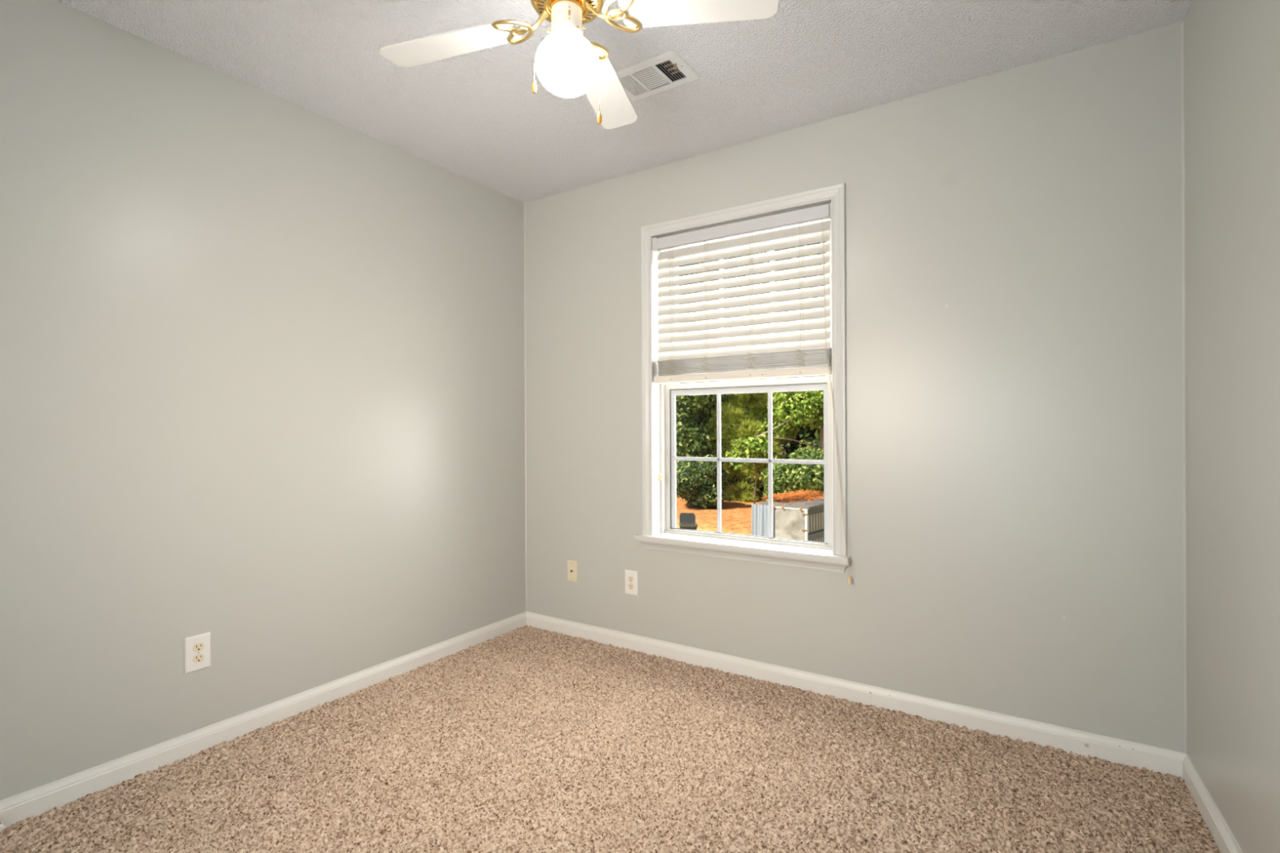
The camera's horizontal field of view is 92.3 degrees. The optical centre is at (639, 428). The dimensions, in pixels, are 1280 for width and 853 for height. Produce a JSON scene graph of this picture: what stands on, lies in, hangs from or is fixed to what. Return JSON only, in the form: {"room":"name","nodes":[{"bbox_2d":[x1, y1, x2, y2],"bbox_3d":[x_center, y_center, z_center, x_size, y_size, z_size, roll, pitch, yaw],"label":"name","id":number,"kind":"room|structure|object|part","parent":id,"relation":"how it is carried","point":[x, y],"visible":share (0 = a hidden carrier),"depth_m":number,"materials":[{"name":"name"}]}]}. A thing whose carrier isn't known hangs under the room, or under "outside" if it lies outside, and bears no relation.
{"room":"empty bedroom","nodes":[
{"label":"empty bedroom","id":0,"kind":"room"},
{"bbox_2d":[0,0,525,800],"bbox_3d":[-1.660,-0.067,2.124,0.100,2.460,3.500,0,0,33],"label":"wall","id":1,"kind":"structure","parent":0,"point":[261,352],"depth_m":2.23,"materials":[{"name":"grey paint"}]},
{"bbox_2d":[0,822,4,831],"bbox_3d":[-1.798,1.105,1.722,0.073,0.025,0.022,0,0,33],"label":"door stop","id":2,"kind":"object","parent":1,"relation":"attached to","point":[2,826],"visible":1,"depth_m":1.71,"materials":[{"name":"white metal"}]},
{"bbox_2d":[184,631,210,673],"bbox_3d":[-1.560,0.794,2.173,0.008,0.124,0.079,0,0,33],"label":"wall outlet","id":3,"kind":"object","parent":1,"relation":"attached to","point":[197,647],"visible":1,"depth_m":2.17,"materials":[{"name":"white plastic"}]},
{"bbox_2d":[192,653,204,662],"bbox_3d":[-1.558,0.813,2.172,0.002,0.028,0.034,0,0,33],"label":"receptacle","id":4,"kind":"object","parent":3,"relation":"attached to","point":[197,658],"depth_m":2.17,"materials":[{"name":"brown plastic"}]},
{"bbox_2d":[192,642,204,652],"bbox_3d":[-1.558,0.774,2.172,0.002,0.028,0.034,0,0,33],"label":"receptacle","id":5,"kind":"object","parent":3,"relation":"attached to","point":[197,646],"depth_m":2.17,"materials":[{"name":"brown"}]},
{"bbox_2d":[0,611,526,828],"bbox_3d":[-1.581,1.110,2.135,0.013,0.089,3.400,0,0,33],"label":"baseboard","id":6,"kind":"structure","parent":1,"relation":"attached to","point":[37,801],"depth_m":2.22,"materials":[{"name":"white wood"}]},
{"bbox_2d":[0,624,1220,852],"bbox_3d":[-0.306,1.140,1.306,3.053,0.019,3.410,0,0,33],"label":"floor","id":7,"kind":"structure","parent":0,"point":[526,739],"depth_m":1.98,"materials":[{"name":"carpet"}]},
{"bbox_2d":[54,0,1193,203],"bbox_3d":[-0.301,-1.353,1.337,3.246,0.100,3.670,0,0,33],"label":"ceiling","id":8,"kind":"structure","parent":0,"point":[477,117],"depth_m":2.19,"materials":[{"name":"white paint"}]},
{"bbox_2d":[379,0,777,128],"bbox_3d":[-0.200,-1.058,1.656,0.858,0.492,0.845,0,0,-32],"label":"ceiling fan","id":9,"kind":"object","parent":8,"relation":"hanging from","point":[568,65],"visible":1,"depth_m":1.63,"materials":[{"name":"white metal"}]},
{"bbox_3d":[-0.535,-1.083,1.739,0.402,0.043,0.126,0,0,15],"label":"blade","id":10,"kind":"part","parent":9,"relation":"part of","materials":[{"name":"white wood"}]},
{"bbox_3d":[-0.283,-0.912,1.647,0.012,0.028,0.012,0,0,33],"label":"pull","id":11,"kind":"part","parent":9,"relation":"part of","materials":[{"name":"orange"}]},
{"bbox_3d":[-0.196,-1.139,1.649,0.198,0.038,0.198,0,0,33],"label":"motor plate","id":12,"kind":"part","parent":9,"relation":"part of","materials":[{"name":"gold metal"}]},
{"bbox_3d":[-0.196,-0.972,1.649,0.169,0.148,0.169,0,0,33],"label":"globe","id":13,"kind":"part","parent":9,"relation":"part of","materials":[{"name":"white glass"}]},
{"bbox_3d":[-0.132,-0.956,1.643,0.049,0.228,0.002,0,0,5],"label":"pull chain","id":14,"kind":"part","parent":9,"relation":"part of","materials":[{"name":"gold metal"}]},
{"bbox_3d":[-0.108,-0.825,1.641,0.012,0.026,0.012,0,0,33],"label":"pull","id":15,"kind":"part","parent":9,"relation":"part of","materials":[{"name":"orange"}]},
{"bbox_3d":[-0.112,-1.085,1.990,0.126,0.043,0.402,0,0,14],"label":"blade","id":16,"kind":"part","parent":9,"relation":"part of","materials":[{"name":"white"}]},
{"bbox_3d":[0.147,-1.086,1.576,0.402,0.043,0.126,0,0,12],"label":"blade","id":17,"kind":"part","parent":9,"relation":"part of","materials":[{"name":"white"}]},
{"bbox_2d":[616,49,700,102],"bbox_3d":[0.041,-1.353,2.291,0.308,0.143,0.206,0,0,33],"label":"ceiling vent","id":18,"kind":"object","parent":8,"relation":"in","point":[668,70],"visible":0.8,"depth_m":2.29,"materials":[{"name":"white metal"}]},
{"bbox_3d":[0.127,-1.291,2.194,0.013,0.019,0.012,0,0,33],"label":"damper lever","id":19,"kind":"part","parent":18,"relation":"part of","materials":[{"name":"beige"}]},
{"bbox_2d":[762,488,823,503],"bbox_3d":[1.718,0.733,6.482,0.586,0.092,0.891,0,0,43],"label":"pine needles","id":20,"kind":"object","parent":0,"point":[788,496],"visible":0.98,"depth_m":6.45,"materials":[{"name":"orange plant"}]},
{"bbox_2d":[524,22,1184,752],"bbox_3d":[0.636,-0.077,2.819,3.193,2.460,0.170,0,0,33],"label":"wall","id":21,"kind":"structure","parent":0,"point":[1014,278],"depth_m":2.33,"materials":[{"name":"paint"}]},
{"bbox_2d":[523,203,527,611],"bbox_3d":[-0.664,-0.120,3.559,0.006,2.363,0.006,0,0,33],"label":"trim","id":22,"kind":"structure","parent":21,"relation":"attached to","point":[523,203],"depth_m":3.56,"materials":[{"name":"grey paint"}]},
{"bbox_2d":[567,560,577,582],"bbox_3d":[-0.374,0.785,3.369,0.069,0.115,0.012,0,0,33],"label":"cable jack","id":23,"kind":"object","parent":21,"relation":"attached to","point":[571,565],"visible":1,"depth_m":3.37,"materials":[{"name":"beige plastic"}]},
{"bbox_2d":[625,569,638,595],"bbox_3d":[-0.045,0.794,3.159,0.079,0.124,0.008,0,0,33],"label":"wall outlet","id":24,"kind":"object","parent":21,"relation":"attached to","point":[631,576],"visible":1,"depth_m":3.15,"materials":[{"name":"white plastic"}]},
{"bbox_2d":[627,583,633,589],"bbox_3d":[-0.047,0.813,3.156,0.034,0.028,0.002,0,0,33],"label":"receptacle","id":25,"kind":"object","parent":24,"relation":"attached to","point":[630,586],"depth_m":3.16,"materials":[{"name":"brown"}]},
{"bbox_2d":[627,576,633,582],"bbox_3d":[-0.047,0.774,3.156,0.034,0.028,0.002,0,0,33],"label":"receptacle","id":26,"kind":"object","parent":24,"relation":"attached to","point":[630,579],"depth_m":3.16,"materials":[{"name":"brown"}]},
{"bbox_2d":[634,182,850,573],"bbox_3d":[0.467,-0.206,2.901,1.048,1.626,0.216,0,0,33],"label":"window","id":27,"kind":"structure","parent":21,"relation":"in","point":[660,531],"depth_m":2.88,"materials":[{"name":"white"}]},
{"bbox_3d":[0.503,-0.213,2.944,0.895,1.498,0.095,0,0,33],"label":"frame","id":28,"kind":"part","parent":27,"relation":"part of","materials":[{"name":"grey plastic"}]},
{"bbox_3d":[0.501,0.150,2.948,0.877,0.757,0.032,0,0,33],"label":"sash","id":29,"kind":"part","parent":27,"relation":"part of","materials":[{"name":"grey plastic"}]},
{"bbox_2d":[671,383,827,542],"bbox_3d":[0.498,0.159,2.951,0.801,0.709,0.009,0,0,33],"label":"grille","id":30,"kind":"object","parent":27,"relation":"attached to","point":[726,388],"depth_m":2.94,"materials":[{"name":"white"}]},
{"bbox_3d":[0.519,-0.575,2.976,0.871,0.746,0.032,0,0,33],"label":"sash","id":31,"kind":"part","parent":27,"relation":"part of","materials":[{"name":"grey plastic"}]},
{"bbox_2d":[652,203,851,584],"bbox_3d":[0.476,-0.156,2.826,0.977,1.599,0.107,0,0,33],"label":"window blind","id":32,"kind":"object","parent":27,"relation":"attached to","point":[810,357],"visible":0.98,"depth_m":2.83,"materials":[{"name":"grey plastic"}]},
{"bbox_3d":[0.088,-0.331,3.087,0.003,1.128,0.029,0,0,40],"label":"tilt cord","id":33,"kind":"part","parent":32,"relation":"part of","materials":[{"name":"white fabric"}]},
{"bbox_3d":[0.097,-0.328,3.089,0.003,1.134,0.029,0,0,40],"label":"tilt cord","id":34,"kind":"part","parent":32,"relation":"part of","materials":[{"name":"white fabric"}]},
{"bbox_3d":[0.150,-0.578,3.030,0.059,0.634,0.014,0,0,33],"label":"ladder cord","id":35,"kind":"part","parent":32,"relation":"part of","materials":[{"name":"white fabric"}]},
{"bbox_3d":[0.313,-0.579,2.924,0.060,0.634,0.014,0,0,33],"label":"ladder cord","id":36,"kind":"part","parent":32,"relation":"part of","materials":[{"name":"white fabric"}]},
{"bbox_3d":[0.453,-0.244,2.871,0.877,0.034,0.055,0,0,33],"label":"rail","id":37,"kind":"part","parent":32,"relation":"part of","materials":[{"name":"beige"}]},
{"bbox_3d":[0.499,-0.579,2.803,0.056,0.634,0.014,0,0,33],"label":"ladder cord","id":38,"kind":"part","parent":32,"relation":"part of","materials":[{"name":"white fabric"}]},
{"bbox_3d":[0.693,-0.580,2.677,0.062,0.634,0.014,0,0,33],"label":"ladder cord","id":39,"kind":"part","parent":32,"relation":"part of","materials":[{"name":"white fabric"}]},
{"bbox_3d":[0.815,-0.143,2.574,0.019,1.510,0.128,0,0,-40],"label":"lift cord","id":40,"kind":"part","parent":32,"relation":"part of","materials":[{"name":"white fabric"}]},
{"bbox_2d":[526,611,1186,778],"bbox_3d":[0.550,1.101,2.769,2.893,0.089,0.013,0,0,33],"label":"baseboard","id":41,"kind":"structure","parent":21,"relation":"attached to","point":[1164,761],"depth_m":2.45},
{"bbox_2d":[1181,20,1187,754],"bbox_3d":[1.756,-0.131,1.985,0.006,2.363,0.006,0,0,33],"label":"trim","id":42,"kind":"structure","parent":21,"relation":"attached to","point":[1183,22],"depth_m":1.99,"materials":[{"name":"grey paint"}]},
{"bbox_2d":[1184,0,1279,852],"bbox_3d":[0.940,-0.079,0.492,0.100,2.460,3.408,0,0,30],"label":"wall","id":43,"kind":"structure","parent":0,"point":[1232,47],"depth_m":1.57,"materials":[{"name":"grey paint"}]},
{"bbox_2d":[1182,753,1243,852],"bbox_3d":[0.897,1.099,0.523,0.014,0.089,3.403,0,0,30],"label":"baseboard","id":44,"kind":"structure","parent":43,"relation":"attached to","point":[1226,842],"depth_m":1.74,"materials":[{"name":"white wood"}]},
{"label":"outside","id":45,"kind":"structure","parent":0,"visible":0},
{"bbox_2d":[675,481,764,535],"bbox_3d":[3.966,1.720,16.172,26.000,0.105,25.820,0,0,33],"label":"ground","id":46,"kind":"structure","parent":45,"point":[736,517],"depth_m":12.11,"materials":[{"name":"brown soil"}]},
{"bbox_2d":[679,512,697,529],"bbox_3d":[0.709,1.504,9.077,0.260,0.476,0.267,0,0,0],"label":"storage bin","id":47,"kind":"object","parent":46,"relation":"on","point":[687,520],"visible":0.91,"depth_m":9.17,"materials":[{"name":"grey plastic"}]},
{"bbox_3d":[0.709,1.337,9.186,0.236,0.142,0.048,0,0,0],"label":"lid","id":48,"kind":"part","parent":47,"relation":"part of","materials":[{"name":"grey plastic"}]},
{"bbox_2d":[680,527,697,529],"bbox_3d":[0.710,1.590,9.057,0.243,0.305,0.209,0,0,0],"label":"tub","id":49,"kind":"object","parent":47,"relation":"in","point":[690,528],"depth_m":8.95,"materials":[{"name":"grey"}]},
{"bbox_2d":[678,262,711,453],"bbox_3d":[0.396,-2.046,18.851,4.308,7.751,3.163,0,0,33],"label":"tree","id":50,"kind":"object","parent":46,"relation":"on","point":[697,263],"visible":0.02,"depth_m":18.04,"materials":[{"name":"green plant"}]},
{"bbox_2d":[675,453,728,508],"bbox_3d":[1.190,1.183,13.627,1.443,1.219,1.415,0,0,-7],"label":"shrub","id":51,"kind":"object","parent":46,"relation":"on","point":[695,481],"visible":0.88,"depth_m":13.25,"materials":[{"name":"green plant"}]},
{"bbox_2d":[675,282,733,464],"bbox_3d":[1.053,-0.964,15.390,3.000,5.510,2.635,0,0,33],"label":"tree","id":52,"kind":"object","parent":46,"relation":"on","point":[691,411],"visible":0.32,"depth_m":14.49,"materials":[{"name":"green plant"}]},
{"bbox_2d":[680,252,781,485],"bbox_3d":[2.572,-2.063,18.725,3.942,7.763,3.536,0,0,33],"label":"tree","id":53,"kind":"object","parent":46,"relation":"on","point":[733,481],"visible":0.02,"depth_m":17.92,"materials":[{"name":"green plant"}]},
{"bbox_2d":[700,263,793,502],"bbox_3d":[2.519,-1.076,14.585,1.915,6.301,2.103,0,0,-24],"label":"pine tree","id":54,"kind":"object","parent":46,"relation":"on","point":[739,419],"visible":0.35,"depth_m":14.45,"materials":[{"name":"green plant"}]},
{"bbox_2d":[725,431,780,504],"bbox_3d":[2.381,0.928,13.242,1.233,1.707,0.926,0,0,33],"label":"sapling","id":55,"kind":"object","parent":46,"relation":"on","point":[755,447],"visible":0.84,"depth_m":13.13,"materials":[{"name":"green plant"}]},
{"bbox_2d":[738,457,783,501],"bbox_3d":[3.052,1.127,14.651,1.520,1.313,1.069,0,0,33],"label":"shrub","id":56,"kind":"object","parent":46,"relation":"on","point":[762,488],"visible":0.14,"depth_m":14.61,"materials":[{"name":"green plant"}]},
{"bbox_2d":[730,241,825,477],"bbox_3d":[4.619,-2.232,18.386,4.159,8.037,3.391,0,0,39],"label":"tree","id":57,"kind":"object","parent":46,"relation":"on","point":[805,435],"visible":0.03,"depth_m":17.80,"materials":[{"name":"green plant"}]},
{"bbox_2d":[753,275,826,459],"bbox_3d":[4.006,-0.981,13.992,2.826,5.506,2.404,0,0,20],"label":"tree","id":58,"kind":"object","parent":46,"relation":"on","point":[812,402],"visible":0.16,"depth_m":13.50,"materials":[{"name":"green plant"}]},
{"bbox_2d":[759,495,824,542],"bbox_3d":[1.708,1.249,6.460,0.558,0.999,0.852,0,0,42],"label":"air conditioner","id":59,"kind":"object","parent":46,"relation":"on","point":[799,520],"visible":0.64,"depth_m":6.14,"materials":[{"name":"grey metal"}]},
{"bbox_2d":[751,503,773,537],"bbox_3d":[1.248,1.217,6.296,0.256,0.860,0.046,0,0,41],"label":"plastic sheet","id":60,"kind":"object","parent":59,"relation":"hanging from","point":[759,525],"visible":0.34,"depth_m":6.32,"materials":[{"name":"grey plastic"}]},
{"bbox_3d":[1.437,1.257,6.178,0.503,0.905,0.014,0,0,42],"label":"panel","id":61,"kind":"part","parent":59,"relation":"part of","materials":[{"name":"beige metal"}]},
{"bbox_3d":[1.710,0.771,6.472,0.550,0.044,0.828,0,0,42],"label":"lid","id":62,"kind":"part","parent":59,"relation":"part of","materials":[{"name":"grey metal"}]},
{"bbox_3d":[1.905,1.070,6.307,0.022,0.055,0.795,0,0,42],"label":"rail","id":63,"kind":"part","parent":59,"relation":"part of","materials":[{"name":"grey metal"}]},
{"bbox_2d":[760,444,823,501],"bbox_3d":[3.326,1.052,11.570,2.082,1.440,1.691,0,0,33],"label":"shrub","id":64,"kind":"object","parent":46,"relation":"on","point":[786,477],"visible":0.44,"depth_m":11.36,"materials":[{"name":"green plant"}]},
{"bbox_2d":[783,263,825,451],"bbox_3d":[5.876,-2.125,16.829,4.974,7.902,3.373,0,0,33],"label":"tree","id":65,"kind":"object","parent":46,"relation":"on","point":[817,442],"visible":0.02,"depth_m":16.86,"materials":[{"name":"green plant"}]}
]}

